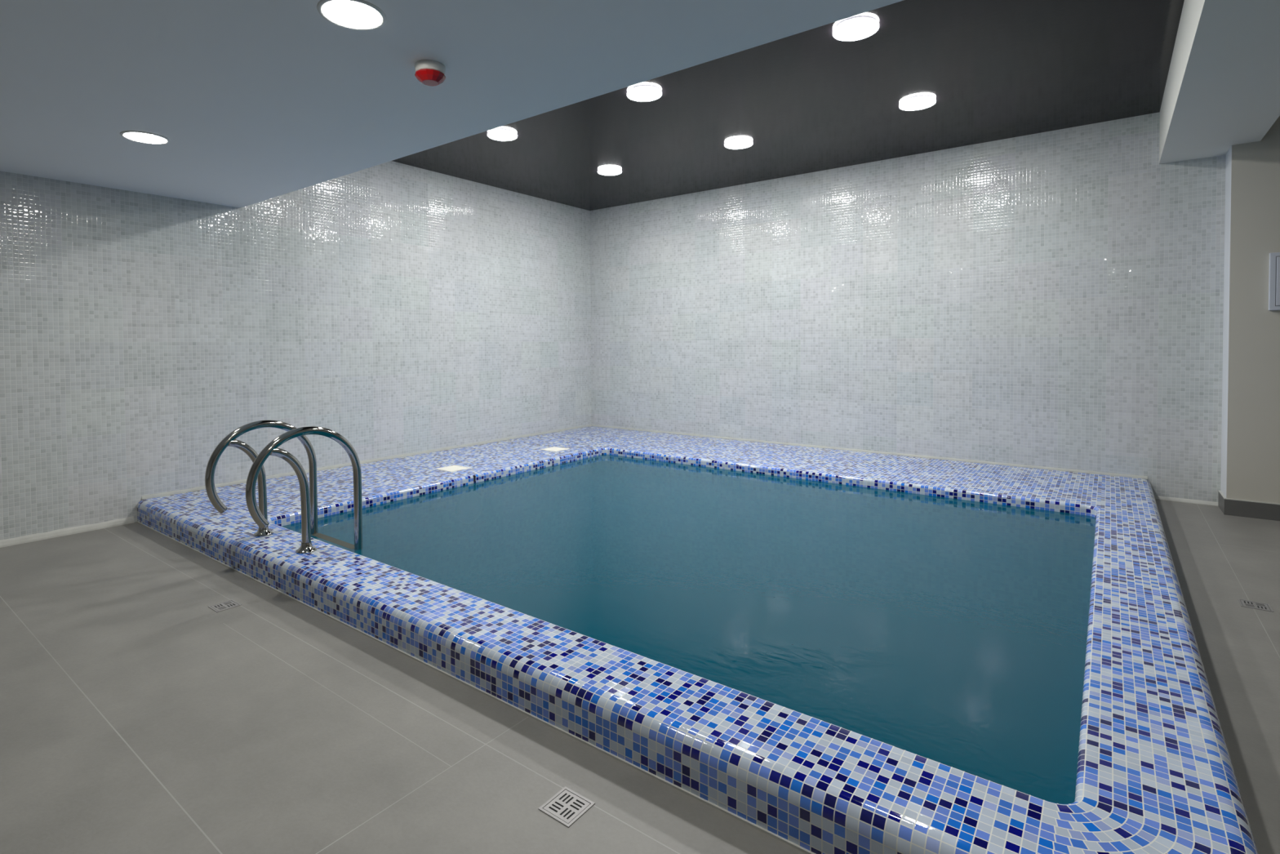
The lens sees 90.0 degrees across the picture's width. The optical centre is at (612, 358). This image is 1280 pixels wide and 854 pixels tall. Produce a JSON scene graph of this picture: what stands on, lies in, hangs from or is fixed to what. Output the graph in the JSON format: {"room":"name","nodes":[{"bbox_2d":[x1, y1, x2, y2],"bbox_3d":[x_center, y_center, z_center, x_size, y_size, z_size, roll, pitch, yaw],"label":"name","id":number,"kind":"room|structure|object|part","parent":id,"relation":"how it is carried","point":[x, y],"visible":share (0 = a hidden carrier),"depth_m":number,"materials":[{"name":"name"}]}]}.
{"room":"indoor swimming pool","nodes":[
{"label":"indoor swimming pool","id":0,"kind":"room"},
{"bbox_2d":[0,160,591,539],"bbox_3d":[-3.234,-0.391,4.536,0.120,3.217,9.720,1,2,38],"label":"wall","id":1,"kind":"structure","parent":0,"point":[391,308],"depth_m":5.08,"materials":[{"name":"white tile"}]},
{"bbox_2d":[0,515,134,547],"bbox_3d":[-4.716,1.150,2.538,0.016,0.045,4.680,1,2,38],"label":"trim","id":2,"kind":"structure","parent":1,"relation":"attached to","point":[74,530],"depth_m":4.09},
{"bbox_2d":[142,424,591,499],"bbox_3d":[-1.766,0.907,6.343,0.008,0.028,4.858,1,2,38],"label":"trim","id":3,"kind":"structure","parent":1,"relation":"attached to","point":[244,481],"depth_m":5.74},
{"bbox_2d":[0,0,902,208],"bbox_3d":[-0.882,-1.435,-0.050,9.200,0.750,5.406,1,2,38],"label":"ceiling","id":4,"kind":"structure","parent":0,"point":[255,101],"depth_m":2.50,"materials":[{"name":"paint"}]},
{"bbox_2d":[120,130,170,144],"bbox_3d":[-2.371,-1.122,3.248,0.208,0.006,0.208,1,2,38],"label":"recessed light","id":5,"kind":"object","parent":4,"relation":"in","point":[135,135],"visible":1,"depth_m":3.24,"materials":[{"name":"white plastic"}]},
{"bbox_2d":[316,0,386,30],"bbox_3d":[-0.835,-1.105,2.052,0.208,0.006,0.208,1,2,38],"label":"recessed light","id":6,"kind":"object","parent":4,"relation":"in","point":[357,15],"visible":1,"depth_m":2.05,"materials":[{"name":"white plastic"}]},
{"bbox_2d":[414,59,445,86],"bbox_3d":[-0.696,-1.086,2.443,0.114,0.064,0.114,1,2,38],"label":"fire alarm","id":7,"kind":"object","parent":4,"relation":"attached to","point":[431,73],"visible":1,"depth_m":2.40,"materials":[{"name":"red plastic"}]},
{"bbox_2d":[0,499,1279,853],"bbox_3d":[0.420,1.210,1.667,9.200,0.100,9.600,1,2,38],"label":"floor","id":8,"kind":"structure","parent":0,"point":[138,716],"depth_m":2.00,"materials":[{"name":"grey tile"}]},
{"bbox_2d":[208,599,241,612],"bbox_3d":[-1.797,1.144,2.965,0.104,0.003,0.104,1,2,38],"label":"floor drain","id":9,"kind":"object","parent":8,"relation":"on","point":[228,604],"visible":1,"depth_m":2.96,"materials":[{"name":"silver metal"}]},
{"bbox_2d":[538,786,595,827],"bbox_3d":[-0.119,1.163,1.663,0.104,0.003,0.104,1,2,38],"label":"floor drain","id":10,"kind":"object","parent":8,"relation":"on","point":[566,806],"visible":1,"depth_m":1.66,"materials":[{"name":"silver metal"}]},
{"bbox_2d":[137,426,1257,853],"bbox_3d":[0.420,1.724,4.652,5.542,1.556,4.904,1,2,38],"label":"swimming pool","id":11,"kind":"object","parent":8,"relation":"in","point":[1156,774],"visible":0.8,"depth_m":2.04,"materials":[{"name":"blue tile"}]},
{"bbox_2d":[204,419,362,553],"bbox_3d":[-1.762,1.314,3.469,0.587,1.938,0.604,1,2,38],"label":"pool ladder","id":12,"kind":"object","parent":11,"relation":"attached to","point":[308,495],"visible":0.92,"depth_m":3.42,"materials":[{"name":"silver metal"}]},
{"bbox_3d":[-2.015,0.711,3.531,0.043,0.571,0.201,1,2,38],"label":"support leg","id":13,"kind":"part","parent":12,"relation":"part of","materials":[{"name":"silver metal"}]},
{"bbox_3d":[-1.956,1.312,3.616,0.043,1.938,0.598,1,2,38],"label":"grab rail","id":14,"kind":"part","parent":12,"relation":"part of","materials":[{"name":"silver metal"}]},
{"bbox_3d":[-1.630,0.715,3.233,0.043,0.571,0.201,1,2,38],"label":"support leg","id":15,"kind":"part","parent":12,"relation":"part of","materials":[{"name":"silver metal"}]},
{"bbox_3d":[-1.571,1.316,3.318,0.043,1.938,0.598,1,2,38],"label":"grab rail","id":16,"kind":"part","parent":12,"relation":"part of","materials":[{"name":"silver metal"}]},
{"bbox_2d":[435,464,470,471],"bbox_3d":[-1.366,0.938,5.478,0.210,0.008,0.210,1,2,38],"label":"lid","id":17,"kind":"object","parent":11,"relation":"on","point":[452,468],"visible":1,"depth_m":5.48,"materials":[{"name":"white plastic"}]},
{"bbox_2d":[540,446,569,451],"bbox_3d":[-0.580,0.911,6.456,0.210,0.008,0.210,1,2,38],"label":"lid","id":18,"kind":"object","parent":11,"relation":"on","point":[553,448],"visible":1,"depth_m":6.43,"materials":[{"name":"white plastic"}]},
{"bbox_2d":[281,454,1096,804],"bbox_3d":[0.484,1.025,3.995,4.005,0.001,3.330,1,2,38],"label":"pool water","id":19,"kind":"object","parent":11,"relation":"in","point":[951,632],"visible":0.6,"depth_m":2.96,"materials":[{"name":"blue liquid"}]},
{"bbox_2d":[1237,598,1273,612],"bbox_3d":[2.910,1.115,2.898,0.104,0.003,0.104,1,2,38],"label":"floor drain","id":20,"kind":"object","parent":8,"relation":"on","point":[1246,603],"visible":1,"depth_m":2.90,"materials":[{"name":"silver metal"}]},
{"bbox_2d":[392,0,1184,210],"bbox_3d":[0.624,-1.881,4.835,5.583,0.100,4.214,1,2,38],"label":"ceiling","id":21,"kind":"structure","parent":0,"point":[811,100],"depth_m":4.58,"materials":[{"name":"black paint"}]},
{"bbox_2d":[487,128,516,140],"bbox_3d":[-0.895,-1.819,5.198,0.236,0.021,0.236,1,2,38],"label":"recessed light","id":22,"kind":"object","parent":21,"relation":"in","point":[499,134],"visible":1,"depth_m":5.17,"materials":[{"name":"grey plastic"}]},
{"bbox_2d":[597,167,622,175],"bbox_3d":[-0.028,-1.850,6.306,0.236,0.021,0.236,1,2,38],"label":"recessed light","id":23,"kind":"object","parent":21,"relation":"in","point":[605,171],"visible":1,"depth_m":6.26,"materials":[{"name":"grey plastic"}]},
{"bbox_2d":[626,85,662,101],"bbox_3d":[0.216,-1.807,4.357,0.236,0.021,0.236,1,2,38],"label":"recessed light","id":24,"kind":"object","parent":21,"relation":"in","point":[640,93],"visible":1,"depth_m":4.33,"materials":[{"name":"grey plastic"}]},
{"bbox_2d":[724,137,752,148],"bbox_3d":[1.075,-1.838,5.462,0.236,0.021,0.236,1,2,38],"label":"recessed light","id":25,"kind":"object","parent":21,"relation":"in","point":[740,143],"visible":1,"depth_m":5.44,"materials":[{"name":"grey plastic"}]},
{"bbox_2d":[832,17,879,40],"bbox_3d":[1.322,-1.794,3.481,0.236,0.021,0.236,1,2,38],"label":"recessed light","id":26,"kind":"object","parent":21,"relation":"in","point":[858,28],"visible":1,"depth_m":3.46,"materials":[{"name":"grey plastic"}]},
{"bbox_2d":[899,95,935,110],"bbox_3d":[2.174,-1.824,4.563,0.236,0.021,0.236,1,2,38],"label":"recessed light","id":27,"kind":"object","parent":21,"relation":"in","point":[916,103],"visible":1,"depth_m":4.54,"materials":[{"name":"grey plastic"}]},
{"bbox_2d":[590,111,1225,502],"bbox_3d":[3.390,-0.454,5.470,9.200,3.217,0.120,1,2,38],"label":"wall","id":28,"kind":"structure","parent":0,"point":[1054,299],"depth_m":5.71,"materials":[{"name":"white tile"}]},
{"bbox_2d":[591,424,1147,479],"bbox_3d":[1.910,0.881,6.574,5.508,0.024,0.008,1,2,38],"label":"trim","id":29,"kind":"structure","parent":28,"relation":"attached to","point":[595,425],"depth_m":5.95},
{"bbox_2d":[1154,495,1217,506],"bbox_3d":[4.250,1.052,4.758,0.370,0.028,0.015,1,2,38],"label":"trim","id":30,"kind":"structure","parent":28,"relation":"attached to","point":[1157,497],"depth_m":4.75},
{"bbox_2d":[1159,0,1279,164],"bbox_3d":[3.019,-1.661,2.994,0.502,0.486,4.193,1,2,38],"label":"ceiling beam","id":31,"kind":"structure","parent":0,"point":[1222,91],"depth_m":3.32,"materials":[{"name":"paint"}]},
{"bbox_2d":[1220,115,1279,503],"bbox_3d":[4.894,-0.381,4.044,1.473,2.917,0.289,1,2,38],"label":"wall pillar","id":32,"kind":"structure","parent":0,"point":[1251,370],"depth_m":4.32,"materials":[{"name":"beige paint"}]},
{"bbox_2d":[1217,490,1279,520],"bbox_3d":[4.895,1.023,4.075,1.484,0.108,0.299,1,2,38],"label":"baseboard","id":33,"kind":"structure","parent":32,"relation":"attached to","point":[1228,507],"depth_m":4.33,"materials":[{"name":"grey tile"}]},
{"bbox_2d":[1268,252,1279,310],"bbox_3d":[4.477,-0.512,4.163,0.290,0.381,0.030,1,2,38],"label":"wall panel","id":34,"kind":"object","parent":32,"relation":"attached to","point":[1274,257],"visible":1,"depth_m":4.23,"materials":[{"name":"grey plastic"}]},
{"bbox_3d":[4.471,-0.513,4.155,0.224,0.320,0.010,1,2,38],"label":"door","id":35,"kind":"part","parent":34,"relation":"part of","materials":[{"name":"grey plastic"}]}
]}

